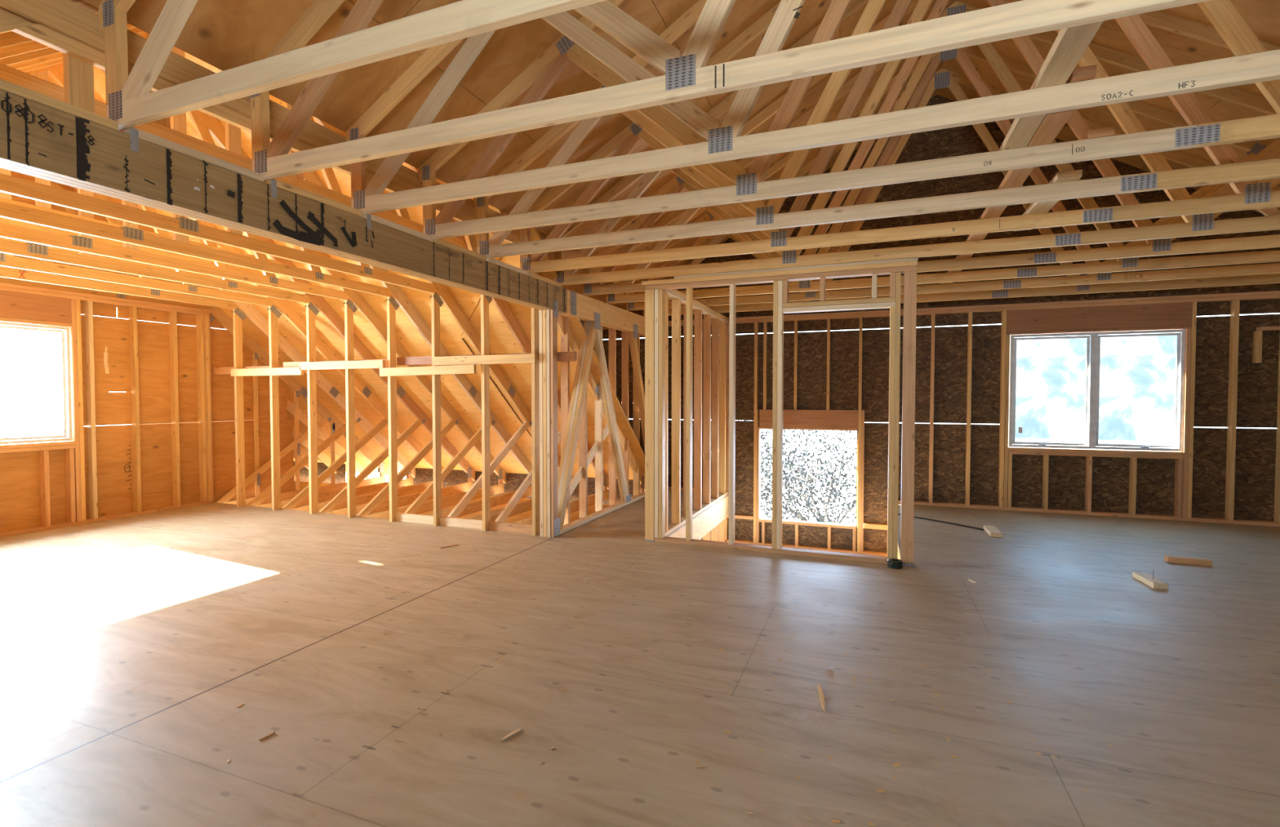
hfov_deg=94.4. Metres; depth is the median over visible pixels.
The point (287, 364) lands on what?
board
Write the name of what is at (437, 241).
board
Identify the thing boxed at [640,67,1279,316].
roof truss
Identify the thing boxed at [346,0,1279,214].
roof truss
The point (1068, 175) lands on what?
board
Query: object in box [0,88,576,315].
support beam
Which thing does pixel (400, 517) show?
block
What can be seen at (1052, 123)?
board
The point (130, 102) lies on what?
roof truss
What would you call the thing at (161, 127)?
truss
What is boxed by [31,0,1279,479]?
roof
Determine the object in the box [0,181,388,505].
truss
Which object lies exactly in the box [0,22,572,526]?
truss
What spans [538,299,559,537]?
post
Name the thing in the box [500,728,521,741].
wood splinter
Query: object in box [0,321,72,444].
window
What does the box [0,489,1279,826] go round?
floor
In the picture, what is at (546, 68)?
roof truss
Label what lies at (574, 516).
floor
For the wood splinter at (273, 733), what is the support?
on the floor at (131, 647)
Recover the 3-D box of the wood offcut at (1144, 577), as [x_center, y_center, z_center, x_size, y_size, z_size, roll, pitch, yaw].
[3.728,1.185,4.338,0.085,0.109,0.280,0,2,15]
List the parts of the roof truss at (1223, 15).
connector plate, heel post, connector plate, connector plate, splice plate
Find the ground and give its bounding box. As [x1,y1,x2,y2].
[346,432,1173,524]
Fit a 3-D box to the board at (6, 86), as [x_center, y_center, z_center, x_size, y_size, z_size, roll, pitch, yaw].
[-2.498,-1.140,1.535,0.090,0.036,1.897,1,2,21]
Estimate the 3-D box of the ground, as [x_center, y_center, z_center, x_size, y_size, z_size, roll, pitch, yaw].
[7.282,4.290,18.754,120.000,0.100,120.000,1,2,21]
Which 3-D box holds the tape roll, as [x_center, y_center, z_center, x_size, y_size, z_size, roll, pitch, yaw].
[2.040,1.201,4.744,0.114,0.054,0.114,1,2,21]
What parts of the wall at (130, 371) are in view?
header plate, rough sill, rough sill, plate, plate, plate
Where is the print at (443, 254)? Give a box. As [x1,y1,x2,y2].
[435,245,559,292]
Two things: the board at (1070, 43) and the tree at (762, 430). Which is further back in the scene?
the tree at (762, 430)
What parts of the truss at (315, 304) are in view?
connector plate, connector plate, connector plate, connector plate, connector plate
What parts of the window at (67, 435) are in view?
sash, sash, frame, frame, sash, frame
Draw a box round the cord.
[897,513,984,530]
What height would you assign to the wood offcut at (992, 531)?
0.040 m
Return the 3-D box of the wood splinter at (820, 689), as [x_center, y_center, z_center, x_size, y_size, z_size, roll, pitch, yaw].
[0.823,1.282,2.689,0.018,0.006,0.262,0,2,11]
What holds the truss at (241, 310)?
on the floor at (131, 647)
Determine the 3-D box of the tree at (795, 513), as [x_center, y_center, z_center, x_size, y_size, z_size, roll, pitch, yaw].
[3.357,1.542,12.142,4.994,5.766,4.933,1,2,21]
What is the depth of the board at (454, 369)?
6.12 m
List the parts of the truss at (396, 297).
connector plate, connector plate, connector plate, connector plate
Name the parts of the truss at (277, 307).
connector plate, connector plate, connector plate, connector plate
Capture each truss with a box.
[0,0,644,536]
[0,13,608,531]
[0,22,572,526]
[0,26,532,521]
[0,31,506,519]
[0,57,475,515]
[0,62,444,511]
[0,167,415,508]
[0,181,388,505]
[98,0,604,130]
[245,0,1209,180]
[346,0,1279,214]
[418,0,1279,239]
[473,0,1279,257]
[518,0,1279,273]
[554,0,1279,284]
[557,289,644,535]
[579,0,1279,295]
[603,0,1279,303]
[626,45,1279,311]
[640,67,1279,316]
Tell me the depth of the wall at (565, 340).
7.13 m
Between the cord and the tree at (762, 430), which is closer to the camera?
the cord
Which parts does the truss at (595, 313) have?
connector plate, plate, connector plate, connector plate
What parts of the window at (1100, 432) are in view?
frame, sash, sash, pane, sash, sash, frame, frame, frame, sash, sash, pane, sash, sash, frame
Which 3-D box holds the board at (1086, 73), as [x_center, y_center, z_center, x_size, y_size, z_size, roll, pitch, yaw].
[1.690,-1.280,2.290,0.075,0.038,0.160,1,2,21]
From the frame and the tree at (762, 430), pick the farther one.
the tree at (762, 430)
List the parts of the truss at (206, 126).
connector plate, connector plate, connector plate, heel post, connector plate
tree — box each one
[718,419,826,515]
[748,420,857,524]
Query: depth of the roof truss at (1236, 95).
5.51 m
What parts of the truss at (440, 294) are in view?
connector plate, connector plate, connector plate, connector plate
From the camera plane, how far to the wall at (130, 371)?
6.79 m
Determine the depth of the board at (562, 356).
6.33 m
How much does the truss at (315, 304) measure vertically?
4.530 m
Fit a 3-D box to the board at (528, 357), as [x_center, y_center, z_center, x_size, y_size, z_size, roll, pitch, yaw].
[-1.565,-0.538,5.941,1.200,0.089,0.038,1,2,21]
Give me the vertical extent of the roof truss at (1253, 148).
2.645 m
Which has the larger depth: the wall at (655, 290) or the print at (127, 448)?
the print at (127, 448)
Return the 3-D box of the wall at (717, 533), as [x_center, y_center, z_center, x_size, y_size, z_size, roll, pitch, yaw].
[0.827,2.808,7.417,0.088,2.694,1.668,1,2,21]
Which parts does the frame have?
plate, plate, plate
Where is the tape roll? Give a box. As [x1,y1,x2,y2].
[887,558,902,568]
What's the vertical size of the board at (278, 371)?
0.089 m
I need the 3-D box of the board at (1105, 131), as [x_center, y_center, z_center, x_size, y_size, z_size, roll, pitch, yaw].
[2.136,-1.293,2.765,0.100,0.038,0.090,1,2,21]
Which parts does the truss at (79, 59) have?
connector plate, heel post, connector plate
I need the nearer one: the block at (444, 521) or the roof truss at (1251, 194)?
the roof truss at (1251, 194)
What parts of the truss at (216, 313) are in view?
connector plate, connector plate, connector plate, connector plate, connector plate, connector plate, heel post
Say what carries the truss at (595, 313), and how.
on the floor at (131, 647)
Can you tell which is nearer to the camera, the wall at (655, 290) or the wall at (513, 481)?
the wall at (655, 290)
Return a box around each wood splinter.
[258,731,275,740]
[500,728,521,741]
[817,683,825,711]
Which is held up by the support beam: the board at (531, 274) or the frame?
the board at (531, 274)
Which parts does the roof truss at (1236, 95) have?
heel post, connector plate, connector plate, ridge plate, splice plate, connector plate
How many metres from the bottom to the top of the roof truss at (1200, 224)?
2.645 m
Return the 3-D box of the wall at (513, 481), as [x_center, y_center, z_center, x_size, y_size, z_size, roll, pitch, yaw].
[-3.940,0.382,9.092,8.050,2.650,2.540,1,2,21]
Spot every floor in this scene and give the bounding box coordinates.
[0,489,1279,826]
[293,480,609,522]
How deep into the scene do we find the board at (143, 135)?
2.67 m
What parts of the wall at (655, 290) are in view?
corner post, plate, plate, plate, plate, post, door post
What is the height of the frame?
2.451 m
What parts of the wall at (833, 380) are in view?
plate, plate, rough sill, header plate, plate, plate, plate, rough sill, rough sill, header plate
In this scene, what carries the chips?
on the floor at (131, 647)
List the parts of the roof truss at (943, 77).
ridge plate, ridge plate, splice plate, connector plate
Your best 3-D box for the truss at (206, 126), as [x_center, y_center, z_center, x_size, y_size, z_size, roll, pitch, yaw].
[-4.028,-0.875,4.669,0.080,4.530,10.294,1,2,21]
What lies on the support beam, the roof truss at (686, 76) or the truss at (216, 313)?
the roof truss at (686, 76)
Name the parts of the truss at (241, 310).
connector plate, connector plate, connector plate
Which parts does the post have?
connector plate, connector plate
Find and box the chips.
[226,560,1279,826]
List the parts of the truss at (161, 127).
connector plate, heel post, connector plate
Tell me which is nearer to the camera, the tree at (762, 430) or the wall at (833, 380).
the wall at (833, 380)
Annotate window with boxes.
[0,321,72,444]
[1008,328,1185,451]
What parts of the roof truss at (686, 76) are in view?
connector plate, heel post, connector plate, connector plate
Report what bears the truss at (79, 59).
on the floor at (131, 647)
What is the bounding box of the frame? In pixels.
[665,288,729,536]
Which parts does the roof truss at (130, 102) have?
connector plate, connector plate, heel post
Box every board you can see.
[0,0,516,236]
[0,78,118,130]
[119,126,263,182]
[213,365,283,374]
[230,367,303,376]
[262,178,361,216]
[283,359,387,367]
[299,360,385,369]
[361,213,432,241]
[379,364,476,376]
[396,351,577,365]
[432,238,486,260]
[434,353,536,365]
[486,257,528,275]
[528,272,561,287]
[669,495,728,539]
[940,109,1075,293]
[1000,20,1103,150]
[1013,168,1082,231]
[1065,64,1096,83]
[1082,126,1115,139]
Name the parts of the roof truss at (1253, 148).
connector plate, connector plate, connector plate, ridge plate, ridge plate, splice plate, connector plate, connector plate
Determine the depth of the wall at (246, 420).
9.06 m
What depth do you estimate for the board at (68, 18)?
2.70 m
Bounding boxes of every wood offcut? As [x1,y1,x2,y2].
[983,524,1002,537]
[1132,568,1168,589]
[1164,555,1212,565]
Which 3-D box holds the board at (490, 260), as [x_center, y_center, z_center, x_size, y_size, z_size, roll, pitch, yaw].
[-1.137,-1.237,5.015,0.090,0.036,0.571,1,2,21]
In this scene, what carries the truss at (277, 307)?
on the floor at (131, 647)
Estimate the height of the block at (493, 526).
0.086 m
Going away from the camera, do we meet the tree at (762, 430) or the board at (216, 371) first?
the board at (216, 371)
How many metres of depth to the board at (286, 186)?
3.25 m
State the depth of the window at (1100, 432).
6.79 m
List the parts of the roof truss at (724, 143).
connector plate, heel post, connector plate, connector plate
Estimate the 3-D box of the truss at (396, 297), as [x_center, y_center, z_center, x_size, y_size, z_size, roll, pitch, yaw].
[-3.461,-0.869,4.447,0.080,4.530,10.294,1,2,21]
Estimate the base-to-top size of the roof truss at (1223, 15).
2.645 m
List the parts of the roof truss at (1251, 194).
heel post, connector plate, connector plate, connector plate, splice plate, connector plate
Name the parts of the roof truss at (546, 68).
connector plate, heel post, connector plate, connector plate, connector plate, splice plate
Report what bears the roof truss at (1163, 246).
on the wall
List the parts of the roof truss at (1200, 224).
heel post, connector plate, connector plate, splice plate, connector plate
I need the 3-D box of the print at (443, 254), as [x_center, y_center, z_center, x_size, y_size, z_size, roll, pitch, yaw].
[-1.109,-1.161,4.964,0.001,0.080,1.760,1,2,21]
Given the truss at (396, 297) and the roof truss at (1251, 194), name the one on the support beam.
the roof truss at (1251, 194)
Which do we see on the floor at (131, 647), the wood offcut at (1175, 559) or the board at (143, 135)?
the wood offcut at (1175, 559)
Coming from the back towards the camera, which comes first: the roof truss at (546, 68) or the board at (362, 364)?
the board at (362, 364)
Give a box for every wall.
[0,170,293,537]
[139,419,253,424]
[293,337,633,504]
[560,318,639,525]
[593,93,1279,556]
[641,257,918,566]
[700,518,725,542]
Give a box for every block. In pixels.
[395,512,433,524]
[440,516,482,528]
[488,520,532,533]
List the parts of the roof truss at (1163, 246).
heel post, connector plate, connector plate, splice plate, connector plate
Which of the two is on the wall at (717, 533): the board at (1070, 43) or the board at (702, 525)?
the board at (702, 525)
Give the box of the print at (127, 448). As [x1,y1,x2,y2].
[124,444,131,489]

